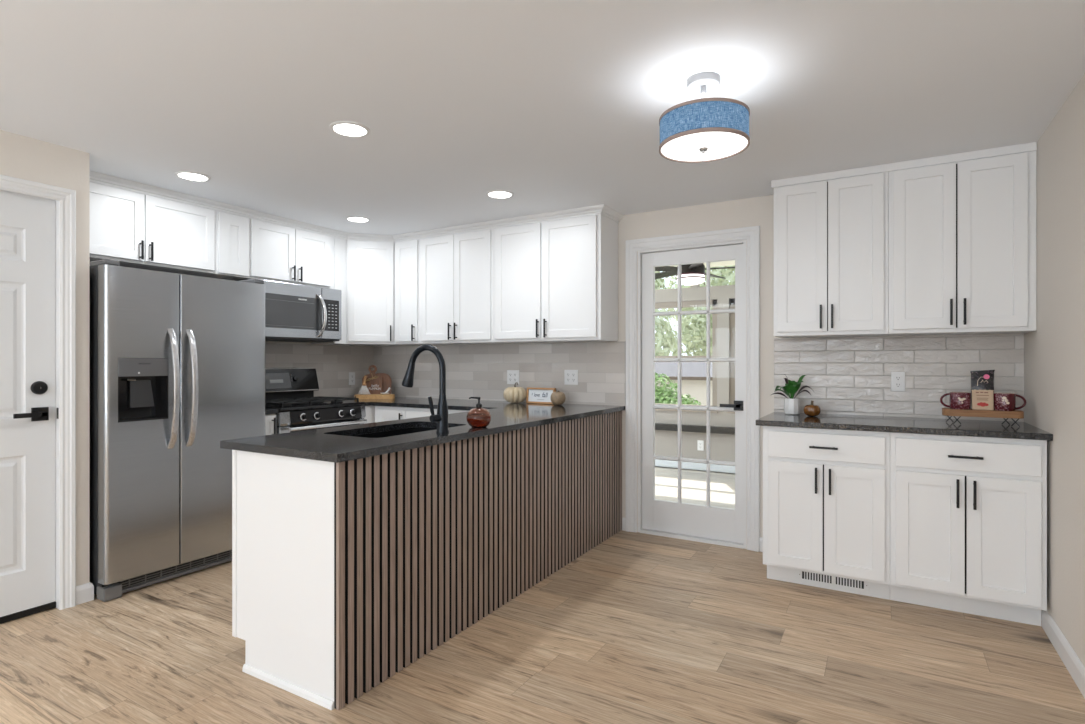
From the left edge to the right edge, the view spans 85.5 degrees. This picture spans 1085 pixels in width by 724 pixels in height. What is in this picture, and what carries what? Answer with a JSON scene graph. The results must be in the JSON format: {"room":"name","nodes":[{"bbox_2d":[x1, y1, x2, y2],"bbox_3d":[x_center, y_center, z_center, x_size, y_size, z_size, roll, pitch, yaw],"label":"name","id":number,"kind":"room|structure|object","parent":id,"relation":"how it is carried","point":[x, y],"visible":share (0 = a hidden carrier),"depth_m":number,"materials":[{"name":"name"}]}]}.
{"room":"kitchen","nodes":[
{"label":"kitchen","id":0,"kind":"room"},
{"bbox_2d":[0,130,89,585],"bbox_3d":[-4.304,0.074,0.451,0.778,2.315,6.445,0,0,30],"label":"wall","id":1,"kind":"structure","parent":0,"point":[21,157],"depth_m":3.00,"materials":[{"name":"beige paint"}]},
{"bbox_2d":[0,189,58,623],"bbox_3d":[-2.647,0.202,2.590,0.105,2.058,0.827,0,0,30],"label":"door","id":2,"kind":"structure","parent":1,"relation":"in","point":[27,222],"depth_m":2.85,"materials":[{"name":"white paint"}]},
{"bbox_2d":[0,175,75,609],"bbox_3d":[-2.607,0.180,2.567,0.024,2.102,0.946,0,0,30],"label":"trim","id":3,"kind":"structure","parent":1,"relation":"attached to","point":[66,198],"depth_m":2.94,"materials":[{"name":"white paint"}]},
{"bbox_2d":[76,582,93,604],"bbox_3d":[-2.503,1.185,3.103,0.364,0.092,0.078,0,0,30],"label":"baseboard","id":4,"kind":"structure","parent":1,"relation":"attached to","point":[85,592],"depth_m":3.01,"materials":[{"name":"white paint"}]},
{"bbox_2d":[265,341,353,397],"bbox_3d":[-2.315,0.074,4.517,0.120,2.315,2.584,0,0,30],"label":"wall","id":5,"kind":"structure","parent":0,"point":[265,341],"depth_m":4.84,"materials":[{"name":"beige paint"}]},
{"bbox_2d":[90,182,214,275],"bbox_3d":[-2.540,-0.828,3.660,0.352,0.455,0.862,0,0,30],"label":"upper cabinet","id":6,"kind":"object","parent":5,"relation":"attached to","point":[134,229],"visible":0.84,"depth_m":3.60,"materials":[{"name":"white paint"}]},
{"bbox_2d":[201,210,248,279],"bbox_3d":[-2.275,-0.828,4.147,0.318,0.455,0.242,0,0,30],"label":"upper cabinet","id":7,"kind":"object","parent":5,"relation":"attached to","point":[231,230],"visible":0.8,"depth_m":4.06,"materials":[{"name":"white paint"}]},
{"bbox_2d":[234,218,333,288],"bbox_3d":[-2.009,-0.828,4.569,0.352,0.455,0.752,0,0,30],"label":"upper cabinet","id":8,"kind":"object","parent":5,"relation":"attached to","point":[279,253],"visible":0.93,"depth_m":4.45,"materials":[{"name":"white paint"}]},
{"bbox_2d":[261,279,341,342],"bbox_3d":[-1.964,-0.377,4.529,0.452,0.423,0.752,0,0,30],"label":"microwave","id":9,"kind":"object","parent":8,"relation":"attached to","point":[293,312],"visible":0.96,"depth_m":4.46,"materials":[{"name":"brushed steel"},{"name":"black plastic"},{"name":"smoked glass"}]},
{"bbox_2d":[265,343,373,396],"bbox_3d":[-2.024,0.081,4.888,0.010,0.471,1.648,0,0,30],"label":"tile backsplash","id":10,"kind":"structure","parent":5,"relation":"attached to","point":[333,364],"depth_m":5.15,"materials":[{"name":"white tile"}]},
{"bbox_2d":[349,372,354,384],"bbox_3d":[-1.738,0.146,5.359,0.008,0.115,0.070,0,0,30],"label":"wall outlet","id":11,"kind":"object","parent":10,"relation":"attached to","point":[351,374],"visible":1,"depth_m":5.36,"materials":[{"name":"white plastic"}]},
{"bbox_2d":[311,237,404,345],"bbox_3d":[-1.535,-0.606,5.144,0.593,0.899,0.712,0,0,30],"label":"upper cabinet","id":12,"kind":"object","parent":5,"relation":"attached to","point":[370,265],"depth_m":4.97,"materials":[{"name":"white paint"}]},
{"bbox_2d":[90,171,623,242],"bbox_3d":[-1.182,-1.057,4.331,3.429,0.052,1.447,0,0,-15],"label":"crown molding","id":13,"kind":"structure","parent":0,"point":[95,177],"depth_m":4.24,"materials":[{"name":"white paint"}]},
{"bbox_2d":[0,0,1084,234],"bbox_3d":[-1.790,-1.124,0.504,5.200,0.080,9.309,0,0,30],"label":"ceiling","id":14,"kind":"structure","parent":0,"point":[557,105],"depth_m":2.32,"materials":[{"name":"white paint"}]},
{"bbox_2d":[175,171,210,180],"bbox_3d":[-2.030,-1.080,3.410,0.180,0.007,0.180,0,0,30],"label":"recessed light","id":15,"kind":"object","parent":14,"relation":"in","point":[188,175],"visible":1,"depth_m":3.40,"materials":[{"name":"white paint"}]},
{"bbox_2d":[330,121,369,136],"bbox_3d":[-0.893,-1.080,2.724,0.180,0.007,0.180,0,0,30],"label":"recessed light","id":16,"kind":"object","parent":14,"relation":"in","point":[345,128],"visible":1,"depth_m":2.71,"materials":[{"name":"white paint"}]},
{"bbox_2d":[346,216,369,221],"bbox_3d":[-1.393,-1.080,4.432,0.180,0.007,0.180,0,0,30],"label":"recessed light","id":17,"kind":"object","parent":14,"relation":"in","point":[350,218],"visible":1,"depth_m":4.43,"materials":[{"name":"white paint"}]},
{"bbox_2d":[486,190,513,197],"bbox_3d":[-0.274,-1.080,3.774,0.180,0.007,0.180,0,0,30],"label":"recessed light","id":18,"kind":"object","parent":14,"relation":"in","point":[494,193],"visible":1,"depth_m":3.76,"materials":[{"name":"white paint"}]},
{"bbox_2d":[659,72,749,162],"bbox_3d":[0.617,-0.944,2.250,0.335,0.280,0.335,0,0,30],"label":"drum ceiling light","id":19,"kind":"object","parent":14,"relation":"attached to","point":[702,130],"visible":1,"depth_m":2.16,"materials":[{"name":"blue woven fabric"},{"name":"frosted white diffuser"},{"name":"brushed nickel"}]},
{"bbox_2d":[661,132,747,160],"bbox_3d":[0.617,-0.824,2.250,0.320,0.010,0.320,0,0,30],"label":"diffuser","id":20,"kind":"object","parent":19,"relation":"attached to","point":[676,146],"depth_m":2.23,"materials":[{"name":"white"}]},
{"bbox_2d":[0,466,1084,723],"bbox_3d":[-0.782,1.262,1.439,7.200,0.062,11.940,0,0,30],"label":"floor","id":21,"kind":"structure","parent":0,"point":[638,628],"depth_m":2.43,"materials":[{"name":"brown wood"}]},
{"bbox_2d":[90,259,264,601],"bbox_3d":[-2.300,0.347,3.563,0.828,1.762,0.908,0,0,30],"label":"refrigerator","id":22,"kind":"object","parent":21,"relation":"on","point":[177,361],"visible":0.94,"depth_m":3.25,"materials":[{"name":"brushed steel"},{"name":"black plastic"}]},
{"bbox_2d":[265,414,275,434],"bbox_3d":[-2.109,0.790,4.093,0.634,0.883,0.180,0,0,30],"label":"base cabinet","id":23,"kind":"object","parent":21,"relation":"on","point":[270,419],"visible":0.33,"depth_m":3.98,"materials":[{"name":"white paint"}]},
{"bbox_2d":[265,408,277,413],"bbox_3d":[-2.119,0.332,4.098,0.618,0.030,0.179,0,0,30],"label":"countertop","id":24,"kind":"structure","parent":23,"relation":"on","point":[267,410],"depth_m":3.97,"materials":[{"name":"black stone"}]},
{"bbox_2d":[265,367,366,433],"bbox_3d":[-1.849,0.621,4.492,0.688,1.160,0.764,0,0,30],"label":"gas range","id":25,"kind":"object","parent":21,"relation":"on","point":[290,391],"visible":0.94,"depth_m":4.50,"materials":[{"name":"black metal"}]},
{"bbox_2d":[265,401,364,411],"bbox_3d":[-1.855,0.325,4.496,0.577,0.023,0.764,0,0,30],"label":"cooktop","id":26,"kind":"object","parent":25,"relation":"in","point":[321,406],"depth_m":4.33,"materials":[{"name":"black metal"}]},
{"bbox_2d":[363,406,374,423],"bbox_3d":[-1.511,0.790,5.132,0.580,0.883,0.660,0,0,30],"label":"base cabinet","id":27,"kind":"object","parent":21,"relation":"on","point":[370,410],"visible":0.06,"depth_m":4.76,"materials":[{"name":"white paint"}]},
{"bbox_2d":[375,406,468,421],"bbox_3d":[-0.666,0.790,4.665,1.302,0.883,0.638,0,0,30],"label":"base cabinet","id":28,"kind":"object","parent":21,"relation":"on","point":[382,413],"visible":0.17,"depth_m":4.60,"materials":[{"name":"white paint"}]},
{"bbox_2d":[232,411,621,709],"bbox_3d":[-0.340,0.790,3.349,0.625,0.883,2.607,0,0,30],"label":"base cabinet","id":29,"kind":"object","parent":21,"relation":"on","point":[345,574],"visible":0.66,"depth_m":2.36,"materials":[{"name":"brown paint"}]},
{"bbox_2d":[220,397,624,462],"bbox_3d":[-1.160,0.332,3.811,2.564,0.030,2.618,0,0,30],"label":"countertop","id":30,"kind":"structure","parent":29,"relation":"on","point":[335,444],"depth_m":2.78,"materials":[{"name":"black stone"}]},
{"bbox_2d":[362,365,382,393],"bbox_3d":[-1.525,0.170,5.264,0.175,0.298,0.061,0,0,-8],"label":"cutting board","id":31,"kind":"object","parent":30,"relation":"on","point":[374,382],"visible":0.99,"depth_m":5.26,"materials":[{"name":"brown wood"}]},
{"bbox_2d":[354,394,394,398],"bbox_3d":[-1.477,0.299,5.170,0.344,0.036,0.120,0,0,-8],"label":"wooden tray","id":32,"kind":"object","parent":30,"relation":"on","point":[360,396],"visible":0.94,"depth_m":5.12,"materials":[{"name":"brown wood"}]},
{"bbox_2d":[358,376,369,393],"bbox_3d":[-1.564,0.197,5.157,0.103,0.164,0.060,0,0,-8],"label":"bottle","id":33,"kind":"object","parent":32,"relation":"on","point":[364,387],"visible":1,"depth_m":5.14,"materials":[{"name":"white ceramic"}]},
{"bbox_2d":[376,373,391,393],"bbox_3d":[-1.460,0.207,5.306,0.185,0.224,0.049,0,0,-8],"label":"cutting board","id":34,"kind":"object","parent":30,"relation":"on","point":[387,382],"visible":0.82,"depth_m":5.31,"materials":[{"name":"brown wood"}]},
{"bbox_2d":[352,427,436,437],"bbox_3d":[-0.686,0.456,2.819,0.383,0.215,0.668,0,0,30],"label":"sink","id":35,"kind":"object","parent":30,"relation":"in","point":[389,433],"visible":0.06,"depth_m":3.04,"materials":[{"name":"black ceramic"}]},
{"bbox_2d":[402,344,448,432],"bbox_3d":[-0.560,0.116,2.711,0.270,0.402,0.107,0,0,30],"label":"faucet","id":36,"kind":"object","parent":30,"relation":"on","point":[441,417],"visible":1,"depth_m":2.67,"materials":[{"name":"black metal"}]},
{"bbox_2d":[466,397,490,427],"bbox_3d":[-0.312,0.243,2.885,0.122,0.149,0.122,0,0,30],"label":"soap dispenser","id":37,"kind":"object","parent":30,"relation":"on","point":[478,417],"visible":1,"depth_m":2.84,"materials":[{"name":"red glass"}]},
{"bbox_2d":[466,408,490,427],"bbox_3d":[-0.312,0.269,2.885,0.122,0.098,0.122,0,0,30],"label":"bottle","id":38,"kind":"object","parent":37,"relation":"attached to","point":[476,417],"depth_m":2.84,"materials":[{"name":"orange"}]},
{"bbox_2d":[503,382,525,402],"bbox_3d":[-0.216,0.236,4.608,0.180,0.162,0.182,0,0,30],"label":"pumpkin","id":39,"kind":"object","parent":30,"relation":"on","point":[514,394],"visible":0.99,"depth_m":4.55,"materials":[{"name":"beige"}]},
{"bbox_2d":[526,387,555,403],"bbox_3d":[-0.012,0.256,4.523,0.248,0.124,0.036,0,0,30],"label":"framed sign","id":40,"kind":"object","parent":30,"relation":"on","point":[534,395],"visible":0.99,"depth_m":4.52,"materials":[{"name":"brown wood"}]},
{"bbox_2d":[550,391,565,404],"bbox_3d":[0.115,0.263,4.383,0.113,0.109,0.113,0,0,30],"label":"pumpkin","id":41,"kind":"object","parent":30,"relation":"on","point":[557,398],"visible":1,"depth_m":4.34,"materials":[{"name":"brown"}]},
{"bbox_2d":[763,426,889,599],"bbox_3d":[1.621,0.790,3.340,0.608,0.883,0.651,0,0,30],"label":"base cabinet","id":42,"kind":"object","parent":21,"relation":"on","point":[826,492],"visible":0.95,"depth_m":3.08,"materials":[{"name":"white paint"}]},
{"bbox_2d":[797,570,868,591],"bbox_3d":[1.569,1.176,3.179,0.350,0.068,0.006,0,0,30],"label":"vent","id":43,"kind":"object","parent":42,"relation":"attached to","point":[818,578],"visible":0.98,"depth_m":3.17,"materials":[{"name":"metal"}]},
{"bbox_2d":[756,412,1052,440],"bbox_3d":[1.879,0.332,3.193,1.262,0.030,0.624,0,0,30],"label":"countertop","id":44,"kind":"structure","parent":42,"relation":"on","point":[934,426],"depth_m":3.01,"materials":[{"name":"black stone"}]},
{"bbox_2d":[771,374,813,414],"bbox_3d":[1.531,0.195,3.600,0.230,0.246,0.134,0,0,38],"label":"potted plant","id":45,"kind":"object","parent":44,"relation":"on","point":[792,404],"visible":1,"depth_m":3.58,"materials":[{"name":"green plant"}]},
{"bbox_2d":[803,401,820,415],"bbox_3d":[1.593,0.271,3.470,0.092,0.093,0.092,0,0,30],"label":"pumpkin","id":46,"kind":"object","parent":44,"relation":"on","point":[809,410],"visible":1,"depth_m":3.44,"materials":[{"name":"brown"}]},
{"bbox_2d":[942,408,1023,426],"bbox_3d":[2.248,0.279,3.007,0.330,0.076,0.124,0,0,30],"label":"tray","id":47,"kind":"object","parent":44,"relation":"on","point":[1018,414],"visible":0.96,"depth_m":2.96,"materials":[{"name":"brown wood"}]},
{"bbox_2d":[940,392,970,409],"bbox_3d":[2.157,0.197,3.059,0.091,0.088,0.122,0,0,-33],"label":"mug","id":48,"kind":"object","parent":47,"relation":"on","point":[957,400],"visible":1,"depth_m":3.01,"materials":[{"name":"red ceramic"}]},
{"bbox_2d":[970,370,994,407],"bbox_3d":[2.271,0.139,3.031,0.104,0.204,0.052,0,0,33],"label":"coffee bag","id":49,"kind":"object","parent":47,"relation":"on","point":[983,379],"visible":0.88,"depth_m":3.02,"materials":[{"name":"black plastic"}]},
{"bbox_2d":[971,390,993,409],"bbox_3d":[2.236,0.189,2.983,0.090,0.103,0.018,0,0,30],"label":"paper packet","id":50,"kind":"object","parent":47,"relation":"on","point":[981,399],"visible":1,"depth_m":2.98,"materials":[{"name":"beige paper"}]},
{"bbox_2d":[977,402,987,406],"bbox_3d":[2.232,0.212,2.976,0.048,0.022,0.001,0,-3,30],"label":"print","id":51,"kind":"object","parent":50,"relation":"attached to","point":[979,404],"depth_m":2.98},
{"bbox_2d":[993,393,1026,410],"bbox_3d":[2.331,0.197,2.940,0.091,0.088,0.123,0,0,-28],"label":"mug","id":52,"kind":"object","parent":47,"relation":"on","point":[1002,401],"visible":0.98,"depth_m":2.92,"materials":[{"name":"red ceramic"}]},
{"bbox_2d":[890,432,1046,625],"bbox_3d":[2.147,0.790,3.033,0.608,0.883,0.651,0,0,30],"label":"base cabinet","id":53,"kind":"object","parent":21,"relation":"on","point":[968,514],"visible":0.91,"depth_m":2.79,"materials":[{"name":"white paint"}]},
{"bbox_2d":[655,284,734,473],"bbox_3d":[2.195,0.051,6.545,7.200,2.360,0.120,0,0,30],"label":"wall","id":54,"kind":"structure","parent":0,"point":[722,446],"depth_m":6.63,"materials":[{"name":"grey paint"}]},
{"bbox_2d":[655,299,717,412],"bbox_3d":[1.301,-0.074,7.028,1.590,1.280,0.115,0,0,30],"label":"window","id":55,"kind":"structure","parent":54,"relation":"in","point":[699,303],"depth_m":6.68,"materials":[{"name":"beige"}]},
{"bbox_2d":[655,459,734,472],"bbox_3d":[2.106,1.169,6.493,6.700,0.100,0.060,0,0,30],"label":"baseboard","id":56,"kind":"structure","parent":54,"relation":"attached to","point":[662,463],"depth_m":6.67,"materials":[{"name":"white metal"}]},
{"bbox_2d":[655,423,734,434],"bbox_3d":[2.096,0.753,6.476,6.900,0.068,0.100,0,0,30],"label":"wall ledge","id":57,"kind":"object","parent":54,"relation":"attached to","point":[658,426],"visible":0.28,"depth_m":6.63,"materials":[{"name":"black"}]},
{"bbox_2d":[697,440,703,450],"bbox_3d":[1.804,0.946,6.699,0.070,0.115,0.008,0,0,30],"label":"wall outlet","id":58,"kind":"object","parent":54,"relation":"attached to","point":[700,444],"visible":1,"depth_m":6.70,"materials":[{"name":"white plastic"}]},
{"bbox_2d":[727,299,734,413],"bbox_3d":[2.783,-0.074,6.165,1.620,1.280,0.115,0,0,30],"label":"window","id":59,"kind":"structure","parent":54,"relation":"in","point":[732,301],"depth_m":6.55,"materials":[{"name":"beige"}]},
{"bbox_2d":[655,260,734,271],"bbox_3d":[1.608,-1.169,5.538,7.200,0.080,2.811,0,0,30],"label":"ceiling","id":60,"kind":"structure","parent":0,"point":[721,263],"depth_m":6.69,"materials":[{"name":"beige paint"}]},
{"bbox_2d":[655,263,734,284],"bbox_3d":[1.410,-0.924,5.454,1.267,0.407,1.274,0,0,30],"label":"ceiling fan","id":61,"kind":"object","parent":60,"relation":"hanging from","point":[692,274],"visible":0.64,"depth_m":5.36,"materials":[{"name":"brown metal"}]},
{"bbox_2d":[405,195,1023,548],"bbox_3d":[0.504,0.074,4.439,5.200,2.315,0.120,0,0,30],"label":"wall","id":62,"kind":"structure","parent":0,"point":[756,211],"depth_m":3.97,"materials":[{"name":"beige paint"}]},
{"bbox_2d":[395,239,437,344],"bbox_3d":[-1.082,-0.606,5.083,0.283,0.899,0.361,0,0,30],"label":"upper cabinet","id":63,"kind":"object","parent":62,"relation":"attached to","point":[407,253],"visible":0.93,"depth_m":4.96,"materials":[{"name":"white paint"}]},
{"bbox_2d":[420,229,506,344],"bbox_3d":[-0.635,-0.606,4.822,0.750,0.899,0.361,0,0,30],"label":"upper cabinet","id":64,"kind":"object","parent":62,"relation":"attached to","point":[457,270],"visible":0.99,"depth_m":4.68,"materials":[{"name":"white paint"}]},
{"bbox_2d":[374,341,625,405],"bbox_3d":[-0.500,0.081,4.949,2.563,0.471,0.010,0,0,30],"label":"tile backsplash","id":65,"kind":"structure","parent":62,"relation":"attached to","point":[472,370],"depth_m":4.80,"materials":[{"name":"white tile"}]},
{"bbox_2d":[507,370,518,383],"bbox_3d":[-0.240,0.119,4.787,0.116,0.115,0.008,0,0,30],"label":"wall outlet","id":66,"kind":"object","parent":65,"relation":"attached to","point":[512,375],"visible":1,"depth_m":4.79,"materials":[{"name":"white plastic"}]},
{"bbox_2d":[564,370,577,384],"bbox_3d":[0.220,0.113,4.519,0.116,0.115,0.008,0,0,30],"label":"wall outlet","id":67,"kind":"object","parent":65,"relation":"attached to","point":[570,376],"visible":1,"depth_m":4.51,"materials":[{"name":"white plastic"}]},
{"bbox_2d":[494,214,617,342],"bbox_3d":[0.079,-0.606,4.406,0.901,0.899,0.361,0,0,30],"label":"upper cabinet","id":68,"kind":"object","parent":62,"relation":"attached to","point":[555,281],"visible":1,"depth_m":4.25,"materials":[{"name":"white paint"}]},
{"bbox_2d":[642,244,742,542],"bbox_3d":[1.030,0.208,4.087,0.717,1.998,0.095,0,0,30],"label":"door","id":69,"kind":"structure","parent":62,"relation":"in","point":[705,521],"depth_m":4.12,"materials":[{"name":"white paint"}]},
{"bbox_2d":[622,517,762,551],"bbox_3d":[1.052,1.185,4.042,1.074,0.092,0.014,0,0,30],"label":"baseboard","id":70,"kind":"structure","parent":62,"relation":"attached to","point":[623,518],"depth_m":4.30,"materials":[{"name":"white paint"}]},
{"bbox_2d":[626,226,759,551],"bbox_3d":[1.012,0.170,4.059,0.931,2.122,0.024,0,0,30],"label":"trim","id":71,"kind":"structure","parent":62,"relation":"attached to","point":[751,234],"depth_m":3.99,"materials":[{"name":"white paint"}]},
{"bbox_2d":[774,172,887,337],"bbox_3d":[1.697,-0.606,3.463,0.590,0.899,0.361,0,0,30],"label":"upper cabinet","id":72,"kind":"object","parent":62,"relation":"attached to","point":[831,236],"visible":0.99,"depth_m":3.33,"materials":[{"name":"white paint"}]},
{"bbox_2d":[774,334,1023,421],"bbox_3d":[2.039,0.081,3.469,1.262,0.471,0.010,0,0,30],"label":"tile backsplash","id":73,"kind":"structure","parent":62,"relation":"attached to","point":[846,375],"depth_m":3.45,"materials":[{"name":"white tile"}]},
{"bbox_2d":[891,372,904,391],"bbox_3d":[2.080,0.111,3.434,0.070,0.115,0.008,0,0,30],"label":"wall outlet","id":74,"kind":"object","parent":73,"relation":"attached to","point":[897,378],"visible":1,"depth_m":3.43,"materials":[{"name":"white plastic"}]},
{"bbox_2d":[895,375,900,380],"bbox_3d":[2.079,0.091,3.432,0.033,0.033,0.002,0,0,30],"label":"socket","id":75,"kind":"object","parent":74,"relation":"attached to","point":[897,377],"depth_m":3.43,"materials":[{"name":"grey plastic"}]},
{"bbox_2d":[895,382,900,387],"bbox_3d":[2.079,0.131,3.432,0.033,0.033,0.002,0,0,30],"label":"socket","id":76,"kind":"object","parent":74,"relation":"attached to","point":[897,384],"depth_m":3.43,"materials":[{"name":"grey plastic"}]},
{"bbox_2d":[771,142,1036,190],"bbox_3d":[1.975,-1.063,3.327,1.228,0.040,0.317,0,0,30],"label":"crown molding","id":77,"kind":"structure","parent":62,"relation":"attached to","point":[1027,147],"depth_m":3.15,"materials":[{"name":"white paint"}]},
{"bbox_2d":[888,150,1036,335],"bbox_3d":[2.224,-0.606,3.156,0.628,0.899,0.361,0,0,30],"label":"upper cabinet","id":78,"kind":"object","parent":62,"relation":"attached to","point":[962,235],"visible":1,"depth_m":3.02,"materials":[{"name":"white paint"}]},
{"bbox_2d":[1024,73,1084,666],"bbox_3d":[0.366,0.074,-0.775,0.120,2.315,9.029,0,0,30],"label":"wall","id":79,"kind":"structure","parent":0,"point":[1054,353],"depth_m":2.46,"materials":[{"name":"beige paint"}]},
{"bbox_2d":[1042,610,1084,697],"bbox_3d":[0.185,1.185,-0.953,0.014,0.092,8.540,0,0,30],"label":"baseboard","id":80,"kind":"structure","parent":79,"relation":"attached to","point":[1070,659],"depth_m":2.39,"materials":[{"name":"white paint"}]},
{"label":"outside","id":81,"kind":"structure","parent":0,"visible":0},
{"bbox_3d":[8.727,1.631,24.903,50.000,0.100,38.180,0,0,30],"label":"ground","id":82,"kind":"structure","parent":81,"visible":0},
{"bbox_2d":[655,271,683,355],"bbox_3d":[2.630,-1.450,19.831,4.364,6.099,4.490,0,0,30],"label":"tree","id":83,"kind":"object","parent":82,"relation":"on","point":[669,343],"visible":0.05,"depth_m":18.40,"materials":[{"name":"green plant"}]},
{"bbox_2d":[655,373,700,404],"bbox_3d":[1.295,0.782,9.735,2.893,1.632,1.654,0,0,30],"label":"bush","id":84,"kind":"object","parent":82,"relation":"on","point":[663,395],"visible":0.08,"depth_m":9.00,"materials":[{"name":"green plant"}]},
{"bbox_2d":[655,362,711,404],"bbox_3d":[2.994,0.731,13.973,6.500,1.720,3.240,0,0,30],"label":"garden shed","id":85,"kind":"object","parent":82,"relation":"on","point":[693,373],"visible":0.08,"depth_m":12.37,"materials":[{"name":"beige"}]},
{"bbox_2d":[664,269,733,355],"bbox_3d":[6.733,-1.598,22.227,5.093,6.392,4.030,0,0,30],"label":"tree","id":86,"kind":"object","parent":82,"relation":"on","point":[695,332],"visible":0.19,"depth_m":21.67,"materials":[{"name":"green plant"}]},
{"bbox_2d":[704,265,734,286],"bbox_3d":[6.794,-2.282,17.480,5.030,7.758,4.305,0,0,30],"label":"tree","id":87,"kind":"object","parent":82,"relation":"on","point":[726,273],"visible":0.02,"depth_m":16.66,"materials":[{"name":"green plant"}]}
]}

